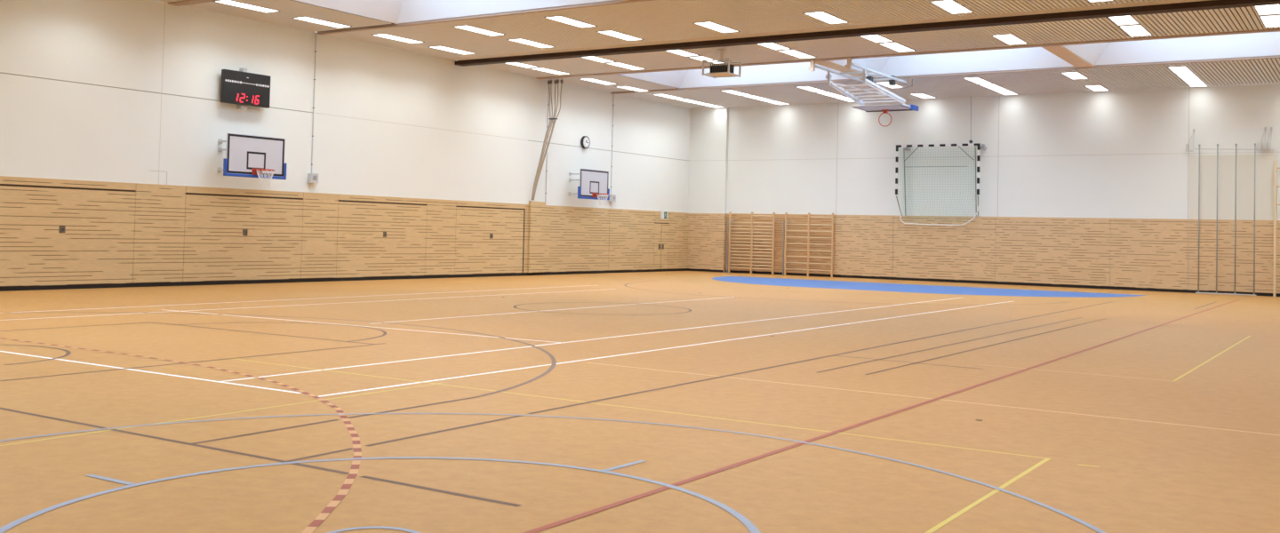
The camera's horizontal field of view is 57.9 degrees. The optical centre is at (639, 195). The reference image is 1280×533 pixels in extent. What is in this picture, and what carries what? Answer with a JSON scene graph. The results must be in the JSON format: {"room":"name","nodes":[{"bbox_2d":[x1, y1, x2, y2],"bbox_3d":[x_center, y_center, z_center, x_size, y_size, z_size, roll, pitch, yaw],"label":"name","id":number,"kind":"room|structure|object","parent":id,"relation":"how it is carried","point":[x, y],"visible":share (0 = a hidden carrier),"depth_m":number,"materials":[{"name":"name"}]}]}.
{"room":"sports hall","nodes":[
{"label":"sports hall","id":0,"kind":"room"},
{"bbox_2d":[0,0,690,283],"bbox_3d":[-10.795,-1.202,30.408,0.420,7.060,48.300,0,-2,33],"label":"wall","id":1,"kind":"structure","parent":0,"point":[107,94],"depth_m":32.82,"materials":[{"name":"white paint"}]},
{"bbox_2d":[0,184,135,287],"bbox_3d":[-13.218,0.923,26.423,0.075,2.245,3.710,0,-2,33],"label":"door","id":2,"kind":"structure","parent":1,"relation":"in","point":[50,236],"depth_m":26.51,"materials":[{"name":"brown wood"}]},
{"bbox_2d":[182,192,303,281],"bbox_3d":[-10.442,1.126,30.732,0.075,2.245,3.770,0,-2,33],"label":"door","id":3,"kind":"structure","parent":1,"relation":"in","point":[228,237],"depth_m":30.61,"materials":[{"name":"brown wood"}]},
{"bbox_2d":[220,67,270,109],"bbox_3d":[-10.437,-2.820,30.552,0.256,1.080,1.480,0,-2,33],"label":"scoreboard","id":4,"kind":"object","parent":1,"relation":"attached to","point":[244,89],"visible":1,"depth_m":30.44,"materials":[{"name":"black plastic"}]},
{"bbox_2d":[217,132,286,186],"bbox_3d":[-10.036,-0.894,30.203,1.315,1.331,1.940,0,-2,33],"label":"board","id":5,"kind":"object","parent":1,"relation":"attached to","point":[262,157],"visible":1,"depth_m":30.07,"materials":[{"name":"white plastic"}]},
{"bbox_2d":[307,33,318,183],"bbox_3d":[-9.149,-2.463,32.633,0.170,4.240,0.260,0,-2,33],"label":"cable conduit","id":6,"kind":"object","parent":1,"relation":"attached to","point":[312,178],"visible":1,"depth_m":32.62,"materials":[{"name":"grey paint"}]},
{"bbox_2d":[0,268,687,291],"bbox_3d":[-10.878,2.270,30.120,0.012,0.100,48.000,0,-2,33],"label":"baseboard","id":7,"kind":"structure","parent":1,"relation":"attached to","point":[274,281],"depth_m":31.93,"materials":[{"name":"black"}]},
{"bbox_2d":[336,200,427,278],"bbox_3d":[-7.723,1.326,34.953,0.075,2.245,3.680,0,-2,33],"label":"door","id":8,"kind":"structure","parent":1,"relation":"in","point":[375,238],"depth_m":34.86,"materials":[{"name":"brown wood"}]},
{"bbox_2d":[454,205,525,274],"bbox_3d":[-5.023,1.523,39.145,0.075,2.245,3.560,0,-2,33],"label":"door","id":9,"kind":"structure","parent":1,"relation":"in","point":[489,240],"depth_m":39.04,"materials":[{"name":"brown wood"}]},
{"bbox_2d":[544,89,549,201],"bbox_3d":[-3.344,-1.848,41.770,0.035,4.370,0.044,0,-2,33],"label":"cable conduit","id":10,"kind":"object","parent":1,"relation":"attached to","point":[548,90],"visible":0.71,"depth_m":41.75,"materials":[{"name":"grey metal"}]},
{"bbox_2d":[580,136,590,148],"bbox_3d":[-2.058,-2.002,43.687,0.120,0.468,0.468,0,-2,33],"label":"wall clock","id":11,"kind":"object","parent":1,"relation":"attached to","point":[585,142],"visible":1,"depth_m":43.60,"materials":[{"name":"black paint"}]},
{"bbox_2d":[568,168,609,206],"bbox_3d":[-1.730,-0.286,43.097,1.315,1.331,1.940,0,-2,33],"label":"basketball hoop","id":12,"kind":"object","parent":1,"relation":"attached to","point":[593,183],"visible":1,"depth_m":42.93,"materials":[{"name":"white plastic"}]},
{"bbox_2d":[608,94,615,201],"bbox_3d":[-1.032,-1.868,45.234,0.170,4.240,0.260,0,-2,33],"label":"cable conduit","id":13,"kind":"object","parent":1,"relation":"attached to","point":[612,197],"visible":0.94,"depth_m":45.24,"materials":[{"name":"grey metal"}]},
{"bbox_2d":[653,223,669,269],"bbox_3d":[0.863,2.112,48.307,0.050,1.932,1.250,0,-2,33],"label":"door","id":14,"kind":"structure","parent":1,"relation":"in","point":[660,254],"depth_m":48.33,"materials":[{"name":"brown wood"}]},
{"bbox_2d":[660,211,667,219],"bbox_3d":[1.023,0.827,48.509,0.041,0.320,0.540,0,-2,33],"label":"exit sign","id":15,"kind":"object","parent":1,"relation":"attached to","point":[663,214],"visible":1,"depth_m":48.50,"materials":[{"name":"white paint"}]},
{"bbox_2d":[0,271,1279,532],"bbox_3d":[0.462,2.456,22.806,27.600,0.204,48.600,0,-2,33],"label":"floor","id":16,"kind":"structure","parent":0,"point":[667,402],"depth_m":10.77,"materials":[{"name":"brown"}]},
{"bbox_2d":[157,0,1279,109],"bbox_3d":[0.633,-4.736,23.035,27.000,0.380,48.000,0,-2,33],"label":"ceiling","id":17,"kind":"structure","parent":0,"point":[923,27],"depth_m":31.56,"materials":[{"name":"beige wood"}]},
{"bbox_2d":[212,0,280,13],"bbox_3d":[-9.824,-4.732,28.961,0.520,0.010,1.640,0,-2,33],"label":"recessed light","id":18,"kind":"object","parent":17,"relation":"in","point":[225,2],"visible":1,"depth_m":28.93,"materials":[{"name":"white plastic"}]},
{"bbox_2d":[291,16,351,28],"bbox_3d":[-8.503,-4.636,31.011,0.520,0.010,1.640,0,-2,33],"label":"recessed light","id":19,"kind":"object","parent":17,"relation":"in","point":[304,18],"visible":1,"depth_m":30.98,"materials":[{"name":"white plastic"}]},
{"bbox_2d":[371,33,424,43],"bbox_3d":[-6.967,-4.523,33.397,0.520,0.010,1.640,0,-2,33],"label":"recessed light","id":20,"kind":"object","parent":17,"relation":"in","point":[385,36],"visible":1,"depth_m":33.38,"materials":[{"name":"white plastic"}]},
{"bbox_2d":[427,45,475,55],"bbox_3d":[-5.722,-4.432,35.329,0.520,0.010,1.640,0,-2,33],"label":"recessed light","id":21,"kind":"object","parent":17,"relation":"in","point":[439,47],"visible":1,"depth_m":35.31,"materials":[{"name":"white plastic"}]},
{"bbox_2d":[431,46,471,54],"bbox_3d":[-5.722,-4.434,35.329,0.480,0.005,1.580,0,-2,33],"label":"diffuser","id":22,"kind":"object","parent":21,"relation":"attached to","point":[444,48],"depth_m":35.31,"materials":[{"name":"white plastic"}]},
{"bbox_2d":[294,0,612,23],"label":"window","id":23,"kind":"structure","parent":17,"relation":"attached to","point":[396,12],"depth_m":29.81,"materials":[{"name":"white"}]},
{"bbox_2d":[453,24,504,36],"bbox_3d":[-4.394,-4.514,31.739,0.520,0.010,1.640,0,-2,33],"label":"recessed light","id":24,"kind":"object","parent":17,"relation":"in","point":[465,27],"visible":1,"depth_m":31.71,"materials":[{"name":"white plastic"}]},
{"bbox_2d":[505,62,539,68],"bbox_3d":[-4.018,-4.307,37.975,0.520,0.010,1.660,0,-2,33],"label":"recessed light","id":25,"kind":"object","parent":17,"relation":"in","point":[518,64],"visible":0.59,"depth_m":38.19,"materials":[{"name":"white plastic"}]},
{"bbox_2d":[506,38,555,47],"bbox_3d":[-3.150,-4.423,33.671,0.520,0.010,1.640,0,-2,33],"label":"recessed light","id":26,"kind":"object","parent":17,"relation":"in","point":[517,40],"visible":1,"depth_m":33.64,"materials":[{"name":"white plastic"}]},
{"bbox_2d":[531,79,551,199],"bbox_3d":[-3.477,-1.992,41.111,0.682,4.352,0.212,3,-3,-45],"label":"rope","id":27,"kind":"object","parent":17,"relation":"hanging from","point":[548,81],"visible":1,"depth_m":41.18,"materials":[{"name":"brown fabric"}]},
{"bbox_2d":[532,80,552,197],"bbox_3d":[-3.467,-1.991,41.124,0.701,4.352,0.113,2,-2,-24],"label":"rope","id":28,"kind":"object","parent":17,"relation":"hanging from","point":[550,83],"visible":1,"depth_m":41.18,"materials":[{"name":"brown fabric"}]},
{"bbox_2d":[532,80,556,199],"bbox_3d":[-3.392,-1.990,41.100,0.787,4.353,0.084,2,-2,-18],"label":"rope","id":29,"kind":"object","parent":17,"relation":"hanging from","point":[555,80],"visible":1,"depth_m":41.16,"materials":[{"name":"brown fabric"}]},
{"bbox_2d":[533,78,559,198],"bbox_3d":[-3.345,-1.989,41.085,0.824,4.353,0.172,2,-2,-7],"label":"rope","id":30,"kind":"object","parent":17,"relation":"hanging from","point":[557,80],"visible":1,"depth_m":41.13,"materials":[{"name":"brown fabric"}]},
{"bbox_2d":[533,78,563,200],"bbox_3d":[-3.260,-1.987,41.072,0.955,4.353,0.165,1,-2,-4],"label":"rope","id":31,"kind":"object","parent":17,"relation":"hanging from","point":[562,80],"visible":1,"depth_m":41.12,"materials":[{"name":"brown fabric"}]},
{"bbox_2d":[530,67,570,74],"bbox_3d":[-3.038,-4.235,39.495,0.520,0.010,1.660,0,-2,33],"label":"recessed light","id":32,"kind":"object","parent":17,"relation":"in","point":[543,69],"visible":1,"depth_m":39.52,"materials":[{"name":"white plastic"}]},
{"bbox_2d":[544,16,597,27],"bbox_3d":[-1.788,-4.506,30.060,0.520,0.010,1.640,0,-2,33],"label":"recessed light","id":33,"kind":"object","parent":17,"relation":"in","point":[561,19],"visible":1,"depth_m":30.04,"materials":[{"name":"white plastic"}]},
{"bbox_2d":[581,56,615,63],"bbox_3d":[-1.445,-4.298,36.317,0.520,0.010,1.660,0,-2,33],"label":"recessed light","id":34,"kind":"object","parent":17,"relation":"in","point":[594,58],"visible":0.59,"depth_m":36.47,"materials":[{"name":"white plastic"}]},
{"bbox_2d":[581,56,611,62],"bbox_3d":[-1.445,-4.301,36.317,0.480,0.005,1.599,0,-2,33],"label":"diffuser","id":35,"kind":"object","parent":34,"relation":"attached to","point":[596,59],"depth_m":36.47,"materials":[{"name":"white plastic"}]},
{"bbox_2d":[580,78,617,84],"bbox_3d":[-1.502,-4.123,41.881,0.520,0.010,1.740,0,-2,33],"label":"recessed light","id":36,"kind":"object","parent":17,"relation":"in","point":[585,79],"visible":1,"depth_m":41.84,"materials":[{"name":"white plastic"}]},
{"bbox_2d":[595,30,644,40],"bbox_3d":[-0.544,-4.415,31.992,0.520,0.010,1.640,0,-2,33],"label":"recessed light","id":37,"kind":"object","parent":17,"relation":"in","point":[612,33],"visible":1,"depth_m":31.93,"materials":[{"name":"white plastic"}]},
{"bbox_2d":[605,62,646,70],"bbox_3d":[-0.466,-4.227,37.838,0.520,0.010,1.660,0,-2,33],"label":"recessed light","id":38,"kind":"object","parent":17,"relation":"in","point":[618,64],"visible":1,"depth_m":37.84,"materials":[{"name":"white plastic"}]},
{"bbox_2d":[615,86,647,91],"bbox_3d":[-0.257,-4.032,43.813,0.520,0.010,1.700,0,-2,33],"label":"recessed light","id":39,"kind":"object","parent":17,"relation":"in","point":[623,87],"visible":1,"depth_m":43.70,"materials":[{"name":"white plastic"}]},
{"bbox_2d":[652,93,683,99],"bbox_3d":[1.123,-3.931,45.955,0.520,0.010,1.680,0,-2,33],"label":"recessed light","id":40,"kind":"object","parent":17,"relation":"in","point":[660,94],"visible":1,"depth_m":45.94,"materials":[{"name":"white plastic"}]},
{"bbox_2d":[653,94,681,98],"bbox_3d":[1.123,-3.933,45.955,0.480,0.005,1.618,0,-2,33],"label":"diffuser","id":41,"kind":"object","parent":40,"relation":"attached to","point":[661,95],"depth_m":45.94,"materials":[{"name":"white plastic"}]},
{"bbox_2d":[664,49,700,56],"bbox_3d":[1.161,-4.290,34.638,0.520,0.010,1.660,0,-2,33],"label":"recessed light","id":42,"kind":"object","parent":17,"relation":"in","point":[681,52],"visible":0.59,"depth_m":34.80,"materials":[{"name":"white plastic"}]},
{"bbox_2d":[677,98,703,103],"bbox_3d":[2.086,-3.860,47.450,0.520,0.010,1.680,0,-2,33],"label":"recessed light","id":43,"kind":"object","parent":17,"relation":"in","point":[682,100],"visible":1,"depth_m":47.35,"materials":[{"name":"white plastic"}]},
{"bbox_2d":[688,56,723,63],"bbox_3d":[2.140,-4.218,36.159,0.520,0.010,1.660,0,-2,33],"label":"recessed light","id":44,"kind":"object","parent":17,"relation":"in","point":[698,58],"visible":0.49,"depth_m":35.88,"materials":[{"name":"white plastic"}]},
{"bbox_2d":[698,103,725,107],"bbox_3d":[2.990,-3.794,48.853,0.520,0.010,1.620,0,-2,33],"label":"recessed light","id":45,"kind":"object","parent":17,"relation":"in","point":[702,104],"visible":1,"depth_m":48.80,"materials":[{"name":"white plastic"}]},
{"bbox_2d":[693,21,740,32],"bbox_3d":[2.012,-4.406,30.346,0.520,0.010,1.640,0,-2,33],"label":"recessed light","id":46,"kind":"object","parent":17,"relation":"in","point":[710,25],"visible":1,"depth_m":30.31,"materials":[{"name":"white plastic"}]},
{"bbox_2d":[702,48,741,78],"bbox_3d":[2.395,-3.892,33.944,0.894,0.790,0.744,0,-2,33],"label":"loudspeaker","id":47,"kind":"object","parent":17,"relation":"hanging from","point":[716,71],"visible":1,"depth_m":33.85,"materials":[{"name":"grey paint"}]},
{"bbox_2d":[720,89,751,95],"bbox_3d":[3.695,-3.922,44.298,0.520,0.010,1.680,0,-2,33],"label":"recessed light","id":48,"kind":"object","parent":17,"relation":"in","point":[732,92],"visible":1,"depth_m":44.27,"materials":[{"name":"white plastic"}]},
{"bbox_2d":[620,62,858,87],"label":"window","id":49,"kind":"structure","parent":17,"relation":"attached to","point":[787,72],"depth_m":41.67,"materials":[{"name":"white glass"}]},
{"bbox_2d":[743,95,773,100],"bbox_3d":[4.658,-3.851,45.793,0.520,0.010,1.680,0,-2,33],"label":"recessed light","id":50,"kind":"object","parent":17,"relation":"in","point":[749,96],"visible":1,"depth_m":45.81,"materials":[{"name":"white plastic"}]},
{"bbox_2d":[756,42,790,49],"bbox_3d":[3.716,-4.281,32.992,0.520,0.010,1.660,0,-2,33],"label":"recessed light","id":51,"kind":"object","parent":17,"relation":"in","point":[772,45],"visible":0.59,"depth_m":33.20,"materials":[{"name":"white plastic"}]},
{"bbox_2d":[761,100,791,104],"bbox_3d":[5.562,-3.785,47.196,0.520,0.010,1.620,0,-2,33],"label":"recessed light","id":52,"kind":"object","parent":17,"relation":"in","point":[769,101],"visible":1,"depth_m":47.19,"materials":[{"name":"white plastic"}]},
{"bbox_2d":[777,49,816,58],"bbox_3d":[4.695,-4.209,34.512,0.520,0.010,1.660,0,-2,33],"label":"recessed light","id":53,"kind":"object","parent":17,"relation":"in","point":[793,52],"visible":1,"depth_m":34.47,"materials":[{"name":"white plastic"}]},
{"bbox_2d":[795,86,825,92],"bbox_3d":[6.301,-3.913,42.619,0.520,0.010,1.680,0,-2,33],"label":"recessed light","id":54,"kind":"object","parent":17,"relation":"in","point":[808,88],"visible":1,"depth_m":42.62,"materials":[{"name":"white plastic"}]},
{"bbox_2d":[802,10,848,23],"bbox_3d":[4.617,-4.397,28.667,0.520,0.010,1.640,0,-2,33],"label":"recessed light","id":55,"kind":"object","parent":17,"relation":"in","point":[822,16],"visible":1,"depth_m":28.62,"materials":[{"name":"white plastic"}]},
{"bbox_2d":[816,91,845,97],"bbox_3d":[7.264,-3.843,44.114,0.520,0.010,1.680,0,-2,33],"label":"recessed light","id":56,"kind":"object","parent":17,"relation":"in","point":[827,93],"visible":1,"depth_m":44.10,"materials":[{"name":"white plastic"}]},
{"bbox_2d":[817,92,843,96],"bbox_3d":[7.264,-3.845,44.114,0.480,0.005,1.618,0,-2,33],"label":"diffuser","id":57,"kind":"object","parent":56,"relation":"attached to","point":[830,94],"depth_m":44.12,"materials":[{"name":"white plastic"}]},
{"bbox_2d":[835,96,854,102],"bbox_3d":[8.168,-3.776,45.517,0.520,0.010,1.620,0,-2,33],"label":"recessed light","id":58,"kind":"object","parent":17,"relation":"in","point":[846,99],"visible":0.69,"depth_m":45.43,"materials":[{"name":"white plastic"}]},
{"bbox_2d":[815,60,877,79],"bbox_3d":[6.646,-4.366,37.567,0.530,0.610,4.450,0,-2,33],"label":"beam","id":59,"kind":"structure","parent":17,"relation":"attached to","point":[828,64],"depth_m":36.95,"materials":[{"name":"brown wood"}]},
{"bbox_2d":[808,57,918,126],"bbox_3d":[7.182,-3.231,37.168,1.850,1.618,5.110,0,-2,33],"label":"basketball hoop","id":60,"kind":"object","parent":17,"relation":"attached to","point":[868,80],"visible":1,"depth_m":37.43,"materials":[{"name":"beige metal"}]},
{"bbox_2d":[861,34,894,42],"bbox_3d":[6.322,-4.272,31.313,0.520,0.010,1.660,0,-2,33],"label":"recessed light","id":61,"kind":"object","parent":17,"relation":"in","point":[876,38],"visible":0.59,"depth_m":31.50,"materials":[{"name":"white plastic"}]},
{"bbox_2d":[875,81,904,87],"bbox_3d":[8.857,-3.905,40.972,0.520,0.010,1.680,0,-2,33],"label":"recessed light","id":62,"kind":"object","parent":17,"relation":"in","point":[884,84],"visible":0.83,"depth_m":40.95,"materials":[{"name":"white plastic"}]},
{"bbox_2d":[878,41,916,52],"bbox_3d":[7.301,-4.201,32.833,0.520,0.010,1.660,0,-2,33],"label":"recessed light","id":63,"kind":"object","parent":17,"relation":"in","point":[898,47],"visible":1,"depth_m":32.84,"materials":[{"name":"white plastic"}]},
{"bbox_2d":[909,93,936,98],"bbox_3d":[10.723,-3.768,43.870,0.520,0.010,1.620,0,-2,33],"label":"recessed light","id":64,"kind":"object","parent":17,"relation":"in","point":[920,95],"visible":1,"depth_m":43.83,"materials":[{"name":"white plastic"}]},
{"bbox_2d":[829,47,1073,77],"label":"window","id":65,"kind":"structure","parent":17,"relation":"attached to","point":[1034,57],"depth_m":37.50,"materials":[{"name":"white"}]},
{"bbox_2d":[929,0,973,14],"bbox_3d":[7.265,-4.388,26.961,0.520,0.010,1.640,0,-2,33],"label":"recessed light","id":66,"kind":"object","parent":17,"relation":"in","point":[951,6],"visible":1,"depth_m":26.93,"materials":[{"name":"white plastic"}]},
{"bbox_2d":[968,96,973,143],"bbox_3d":[12.459,-2.831,43.541,0.117,1.780,0.080,0,-2,33],"label":"cable","id":67,"kind":"object","parent":17,"relation":"hanging from","point":[971,141],"visible":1,"depth_m":43.53,"materials":[{"name":"silver metal"}]},
{"bbox_2d":[963,77,991,84],"bbox_3d":[11.462,-3.896,39.293,0.520,0.010,1.680,0,-2,33],"label":"recessed light","id":68,"kind":"object","parent":17,"relation":"in","point":[977,80],"visible":1,"depth_m":39.25,"materials":[{"name":"white plastic"}]},
{"bbox_2d":[979,83,1007,89],"bbox_3d":[12.425,-3.825,40.788,0.520,0.010,1.680,0,-2,33],"label":"recessed light","id":69,"kind":"object","parent":17,"relation":"in","point":[992,86],"visible":1,"depth_m":40.74,"materials":[{"name":"white plastic"}]},
{"bbox_2d":[992,89,1018,95],"bbox_3d":[13.329,-3.759,42.191,0.520,0.010,1.620,0,-2,33],"label":"recessed light","id":70,"kind":"object","parent":17,"relation":"in","point":[1002,92],"visible":1,"depth_m":42.15,"materials":[{"name":"white plastic"}]},
{"bbox_2d":[992,33,1027,45],"bbox_3d":[9.949,-4.192,31.127,0.520,0.010,1.660,0,-2,33],"label":"recessed light","id":71,"kind":"object","parent":17,"relation":"in","point":[1010,39],"visible":1,"depth_m":31.11,"materials":[{"name":"white plastic"}]},
{"bbox_2d":[1042,45,1093,67],"bbox_3d":[12.501,-4.346,33.794,0.500,0.610,4.450,0,-2,33],"label":"beam","id":72,"kind":"structure","parent":17,"relation":"attached to","point":[1062,52],"depth_m":33.69,"materials":[{"name":"brown wood"}]},
{"bbox_2d":[1060,72,1088,79],"bbox_3d":[14.110,-3.887,37.587,0.520,0.010,1.680,0,-2,33],"label":"recessed light","id":73,"kind":"object","parent":17,"relation":"in","point":[1071,75],"visible":1,"depth_m":37.60,"materials":[{"name":"white plastic"}]},
{"bbox_2d":[1084,85,1109,91],"bbox_3d":[15.977,-3.750,40.485,0.520,0.010,1.620,0,-2,33],"label":"recessed light","id":74,"kind":"object","parent":17,"relation":"in","point":[1095,88],"visible":1,"depth_m":40.50,"materials":[{"name":"white plastic"}]},
{"bbox_2d":[1087,0,1114,2],"bbox_3d":[9.913,-4.379,25.255,0.520,0.010,1.640,0,-2,33],"label":"recessed light","id":75,"kind":"object","parent":17,"relation":"in","point":[1090,1],"visible":1,"depth_m":25.86,"materials":[{"name":"white plastic"}]},
{"bbox_2d":[1088,0,1111,1],"bbox_3d":[9.913,-4.382,25.255,0.480,0.005,1.580,0,-2,33],"label":"diffuser","id":76,"kind":"object","parent":75,"relation":"attached to","point":[1089,0],"depth_m":25.86,"materials":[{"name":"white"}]},
{"bbox_2d":[1107,15,1139,25],"bbox_3d":[11.618,-4.255,27.901,0.520,0.010,1.660,0,-2,33],"label":"recessed light","id":77,"kind":"object","parent":17,"relation":"in","point":[1119,20],"visible":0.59,"depth_m":28.11,"materials":[{"name":"white plastic"}]},
{"bbox_2d":[1118,24,1151,36],"bbox_3d":[12.597,-4.183,29.421,0.520,0.010,1.660,0,-2,33],"label":"recessed light","id":78,"kind":"object","parent":17,"relation":"in","point":[1132,30],"visible":1,"depth_m":29.39,"materials":[{"name":"white plastic"}]},
{"bbox_2d":[1062,31,1279,65],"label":"window","id":79,"kind":"structure","parent":17,"relation":"attached to","point":[1267,44],"depth_m":33.95,"materials":[{"name":"white glass"}]},
{"bbox_2d":[1167,65,1193,74],"bbox_3d":[16.758,-3.878,35.881,0.520,0.010,1.680,0,-2,33],"label":"recessed light","id":80,"kind":"object","parent":17,"relation":"in","point":[1185,69],"visible":1,"depth_m":35.80,"materials":[{"name":"white plastic"}]},
{"bbox_2d":[1168,66,1191,73],"bbox_3d":[16.758,-3.881,35.881,0.480,0.005,1.618,0,-2,33],"label":"diffuser","id":81,"kind":"object","parent":80,"relation":"attached to","point":[1175,69],"depth_m":35.80,"materials":[{"name":"white plastic"}]},
{"bbox_2d":[1176,73,1201,80],"bbox_3d":[17.721,-3.808,37.376,0.520,0.010,1.680,0,-2,33],"label":"recessed light","id":82,"kind":"object","parent":17,"relation":"in","point":[1184,76],"visible":1,"depth_m":37.39,"materials":[{"name":"white plastic"}]},
{"bbox_2d":[1184,80,1207,87],"bbox_3d":[18.625,-3.741,38.779,0.520,0.010,1.620,0,-2,33],"label":"recessed light","id":83,"kind":"object","parent":17,"relation":"in","point":[1192,84],"visible":1,"depth_m":38.80,"materials":[{"name":"white plastic"}]},
{"bbox_2d":[1254,4,1279,15],"bbox_3d":[14.224,-4.246,26.222,0.520,0.010,1.660,0,-2,33],"label":"recessed light","id":84,"kind":"object","parent":17,"relation":"in","point":[1273,9],"visible":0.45,"depth_m":26.39,"materials":[{"name":"white plastic"}]},
{"bbox_2d":[1259,14,1279,27],"bbox_3d":[15.203,-4.174,27.742,0.520,0.010,1.660,0,-2,33],"label":"recessed light","id":85,"kind":"object","parent":17,"relation":"in","point":[1268,20],"visible":1,"depth_m":27.70,"materials":[{"name":"white plastic"}]},
{"bbox_2d":[687,83,1279,294],"bbox_3d":[13.574,-0.215,43.143,27.000,7.060,0.455,0,-2,33],"label":"wall","id":86,"kind":"structure","parent":0,"point":[1092,188],"depth_m":42.85,"materials":[{"name":"white paint"}]},
{"bbox_2d":[725,211,776,274],"bbox_3d":[4.628,1.983,48.492,2.278,2.580,0.324,0,-2,33],"label":"wall bars","id":87,"kind":"object","parent":86,"relation":"attached to","point":[729,222],"visible":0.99,"depth_m":48.32,"materials":[{"name":"brown wood"}]},
{"bbox_2d":[781,212,835,277],"bbox_3d":[6.830,1.991,47.073,2.278,2.580,0.324,0,-2,33],"label":"wall bars","id":88,"kind":"object","parent":86,"relation":"attached to","point":[785,223],"visible":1,"depth_m":46.93,"materials":[{"name":"brown wood"}]},
{"bbox_2d":[895,143,986,225],"bbox_3d":[11.448,-0.397,44.209,3.410,3.090,0.380,0,-2,33],"label":"goal","id":89,"kind":"object","parent":86,"relation":"attached to","point":[906,147],"visible":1,"depth_m":44.19,"materials":[{"name":"white fabric"}]},
{"bbox_2d":[687,268,1279,296],"bbox_3d":[13.418,3.256,42.909,26.988,0.100,0.142,0,-2,33],"label":"baseboard","id":90,"kind":"structure","parent":86,"relation":"attached to","point":[688,269],"depth_m":43.10,"materials":[{"name":"black"}]},
{"bbox_2d":[1185,127,1274,295],"bbox_3d":[19.746,0.526,38.842,2.660,5.600,0.337,0,-2,33],"label":"frame","id":91,"kind":"object","parent":86,"relation":"attached to","point":[1265,128],"visible":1,"depth_m":38.65,"materials":[{"name":"grey paint"}]},
{"bbox_2d":[1272,160,1279,296],"bbox_3d":[21.303,1.100,37.790,1.070,4.460,0.320,0,-2,33],"label":"ladder","id":92,"kind":"object","parent":86,"relation":"attached to","point":[1275,162],"visible":1,"depth_m":37.92,"materials":[{"name":"beige wood"}]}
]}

